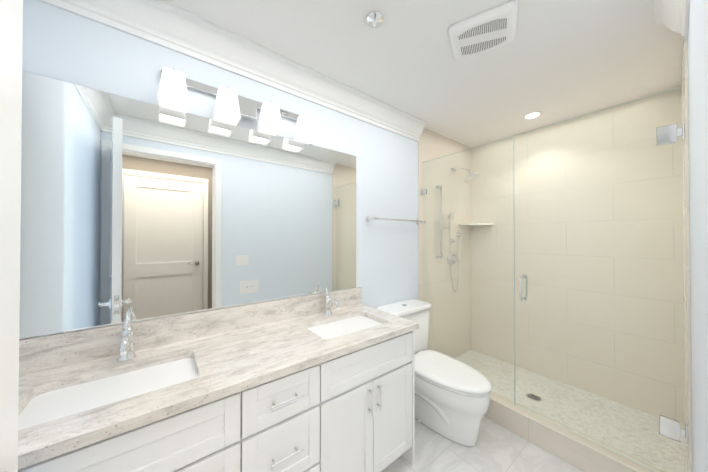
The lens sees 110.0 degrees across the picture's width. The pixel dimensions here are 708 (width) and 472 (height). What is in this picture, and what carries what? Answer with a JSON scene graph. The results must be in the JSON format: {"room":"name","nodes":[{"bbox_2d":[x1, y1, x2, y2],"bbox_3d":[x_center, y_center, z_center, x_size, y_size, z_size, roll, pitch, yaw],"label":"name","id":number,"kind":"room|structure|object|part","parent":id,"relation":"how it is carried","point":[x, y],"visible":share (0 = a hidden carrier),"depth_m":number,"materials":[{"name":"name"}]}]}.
{"room":"bathroom","nodes":[
{"label":"bathroom","id":0,"kind":"room"},
{"bbox_2d":[22,0,418,338],"bbox_3d":[0.023,0.153,1.999,3.590,2.440,0.120,0,-1,-38],"label":"wall","id":1,"kind":"structure","parent":0,"point":[64,45],"depth_m":1.58,"materials":[{"name":"paint"}]},
{"bbox_2d":[19,71,355,338],"bbox_3d":[-0.623,-0.115,1.423,1.610,1.012,0.006,0,-1,-38],"label":"mirror","id":2,"kind":"object","parent":1,"relation":"attached to","point":[139,210],"visible":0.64,"depth_m":1.19,"materials":[{"name":"clear glass"}]},
{"bbox_2d":[19,287,361,376],"bbox_3d":[-0.604,0.459,1.425,1.656,0.130,0.020,0,-1,-38],"label":"backsplash","id":3,"kind":"structure","parent":1,"relation":"attached to","point":[36,354],"depth_m":1.19,"materials":[{"name":"beige stone"}]},
{"bbox_2d":[39,0,425,141],"bbox_3d":[-0.296,-0.992,1.627,2.380,0.155,0.095,0,-1,-38],"label":"crown molding","id":4,"kind":"structure","parent":1,"relation":"attached to","point":[165,24],"depth_m":1.35,"materials":[{"name":"white"}]},
{"bbox_2d":[158,67,316,143],"bbox_3d":[-0.580,-0.696,1.363,0.780,0.191,0.161,0,-1,-38],"label":"sconce","id":5,"kind":"object","parent":1,"relation":"attached to","point":[232,107],"visible":1,"depth_m":1.30,"materials":[{"name":"white glass"}]},
{"bbox_2d":[366,216,424,224],"bbox_3d":[0.387,-0.135,2.151,0.682,0.052,0.082,0,-1,-38],"label":"towel rail","id":6,"kind":"object","parent":1,"relation":"attached to","point":[369,219],"visible":1,"depth_m":2.06,"materials":[{"name":"silver metal"}]},
{"bbox_2d":[418,128,470,357],"bbox_3d":[1.006,0.159,2.672,0.970,2.440,0.010,0,-1,-38],"label":"shower wall tile","id":7,"kind":"structure","parent":1,"relation":"attached to","point":[432,145],"depth_m":2.63,"materials":[{"name":"beige tile"}]},
{"bbox_2d":[436,168,480,291],"bbox_3d":[1.101,-0.080,2.553,0.432,1.345,0.296,0,-1,-38],"label":"shower fixture","id":8,"kind":"object","parent":7,"relation":"attached to","point":[476,176],"depth_m":2.57,"materials":[{"name":"silver metal"}]},
{"bbox_2d":[164,0,682,147],"bbox_3d":[0.532,-1.112,1.347,3.590,0.080,1.790,0,-1,-38],"label":"ceiling","id":9,"kind":"structure","parent":0,"point":[554,61],"depth_m":1.46,"materials":[{"name":"paint"}]},
{"bbox_2d":[366,11,383,27],"bbox_3d":[0.102,-1.058,1.224,0.088,0.030,0.088,0,-1,-38],"label":"sprinkler head","id":10,"kind":"object","parent":9,"relation":"attached to","point":[374,19],"visible":1,"depth_m":1.21},
{"bbox_2d":[448,0,518,59],"bbox_3d":[0.676,-1.057,1.306,0.310,0.030,0.270,0,-1,30],"label":"ceiling vent","id":11,"kind":"object","parent":9,"relation":"in","point":[489,29],"visible":0.98,"depth_m":1.26,"materials":[{"name":"white plastic"}]},
{"bbox_2d":[522,111,542,119],"bbox_3d":[1.577,-1.063,2.194,0.156,0.004,0.156,0,-1,-38],"label":"recessed light","id":12,"kind":"object","parent":9,"relation":"in","point":[534,115],"visible":1,"depth_m":2.19,"materials":[{"name":"white plastic"}]},
{"bbox_2d":[688,0,707,471],"bbox_3d":[1.441,0.145,0.982,2.580,2.440,0.120,0,-1,-38],"label":"wall","id":13,"kind":"structure","parent":0,"point":[698,157],"depth_m":0.70,"materials":[{"name":"paint"}]},
{"bbox_2d":[653,0,689,40],"bbox_3d":[0.591,-1.001,0.473,2.380,0.155,0.095,0,-1,-38],"label":"crown molding","id":14,"kind":"structure","parent":13,"relation":"attached to","point":[672,15],"depth_m":1.11,"materials":[{"name":"white paint"}]},
{"bbox_2d":[681,36,691,471],"bbox_3d":[1.945,0.149,1.451,0.970,2.440,0.010,0,-1,-38],"label":"shower wall tile","id":15,"kind":"structure","parent":13,"relation":"attached to","point":[686,256],"depth_m":1.16,"materials":[{"name":"beige tile"}]},
{"bbox_3d":[1.912,0.157,2.397,0.110,2.440,1.550,0,-1,-38],"label":"wall","id":16,"kind":"structure","parent":0,"visible":0},
{"bbox_2d":[459,223,491,225],"bbox_3d":[1.370,-0.131,2.783,0.260,0.022,0.260,0,-1,-38],"label":"corner shelf","id":17,"kind":"object","parent":16,"relation":"attached to","point":[472,224],"depth_m":2.74,"materials":[{"name":"white stone"}]},
{"bbox_2d":[470,86,684,426],"bbox_3d":[1.864,0.141,2.360,0.010,2.410,1.550,0,-1,-38],"label":"shower wall tile","id":18,"kind":"structure","parent":16,"relation":"attached to","point":[637,167],"depth_m":2.13,"materials":[{"name":"beige tile"}]},
{"bbox_3d":[0.089,-0.943,-0.048,0.830,0.280,0.120,0,-1,-38],"label":"wall","id":19,"kind":"structure","parent":0,"visible":0},
{"bbox_2d":[0,0,22,471],"bbox_3d":[-0.448,0.278,0.120,0.220,2.140,0.818,0,-1,-38],"label":"door leaf","id":20,"kind":"structure","parent":19,"relation":"in","point":[11,24],"depth_m":0.46,"materials":[{"name":"white"}]},
{"bbox_2d":[706,0,707,156],"bbox_3d":[0.089,0.251,-0.058,0.932,2.211,0.152,0,-1,-38],"label":"trim","id":21,"kind":"structure","parent":19,"relation":"attached to","point":[707,65],"depth_m":0.28,"materials":[{"name":"white"}]},
{"label":"outside","id":22,"kind":"structure","parent":0,"visible":0},
{"bbox_2d":[381,350,686,471],"bbox_3d":[0.532,1.378,1.327,3.590,0.080,1.790,0,-1,-38],"label":"floor","id":23,"kind":"structure","parent":22,"point":[600,430],"depth_m":1.67,"materials":[{"name":"beige tile"}]},
{"bbox_2d":[18,325,418,471],"bbox_3d":[-0.441,0.961,1.194,1.638,0.813,0.578,0,-1,-38],"label":"bathroom vanity","id":24,"kind":"object","parent":23,"relation":"on","point":[322,382],"depth_m":1.01,"materials":[{"name":"white wood"}]},
{"bbox_2d":[18,305,417,464],"bbox_3d":[-0.437,0.538,1.208,1.656,0.032,0.565,0,-1,-38],"label":"countertop","id":25,"kind":"structure","parent":24,"relation":"on","point":[224,362],"depth_m":0.98,"materials":[{"name":"beige stone"}]},
{"bbox_2d":[18,353,197,428],"bbox_3d":[-0.835,0.618,0.885,0.488,0.157,0.313,0,-1,-38],"label":"sink","id":26,"kind":"object","parent":25,"relation":"in","point":[59,400],"depth_m":0.89,"materials":[{"name":"white ceramic"}]},
{"bbox_2d":[114,312,137,364],"bbox_3d":[-0.935,0.425,1.016,0.060,0.190,0.178,0,-1,-38],"label":"faucet","id":27,"kind":"object","parent":25,"relation":"on","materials":[{"name":"silver metal"}]},
{"bbox_2d":[322,285,341,316],"bbox_3d":[-0.144,0.430,1.623,0.060,0.190,0.178,0,-1,-38],"label":"faucet","id":28,"kind":"object","parent":25,"relation":"on","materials":[{"name":"silver metal"}]},
{"bbox_2d":[306,313,381,336],"bbox_3d":[-0.044,0.623,1.492,0.488,0.157,0.313,0,-1,-38],"label":"sink","id":29,"kind":"object","parent":25,"relation":"in","point":[340,325],"depth_m":1.54,"materials":[{"name":"white ceramic"}]},
{"bbox_2d":[377,299,491,446],"bbox_3d":[0.628,0.974,1.874,0.556,0.796,0.800,0,-1,-38],"label":"toilet","id":30,"kind":"object","parent":23,"relation":"on","point":[452,399],"visible":0.73,"depth_m":1.68,"materials":[{"name":"white ceramic"}]},
{"bbox_2d":[526,393,542,401],"bbox_3d":[1.498,1.343,2.063,0.116,0.002,0.116,0,-1,-38],"label":"shower drain","id":31,"kind":"object","parent":23,"relation":"on","point":[530,396],"depth_m":2.06,"materials":[{"name":"silver metal"}]},
{"bbox_2d":[484,391,664,471],"bbox_3d":[1.131,1.292,1.788,0.108,0.160,1.530,0,-1,-38],"label":"shower curb","id":32,"kind":"structure","parent":23,"relation":"on","point":[576,450],"depth_m":1.53,"materials":[{"name":"tile"}]},
{"bbox_2d":[421,87,687,471],"bbox_3d":[1.130,0.247,1.797,0.122,1.933,1.529,0,-1,-38],"label":"glass","id":33,"kind":"object","parent":32,"relation":"on","point":[670,427],"visible":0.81,"depth_m":1.45,"materials":[{"name":"clear glass"}]},
{"bbox_3d":[1.370,0.238,1.484,0.010,1.918,0.727,0,-1,-38],"label":"panel door","id":34,"kind":"part","parent":33,"relation":"part of","materials":[{"name":"clear glass"}]}
]}

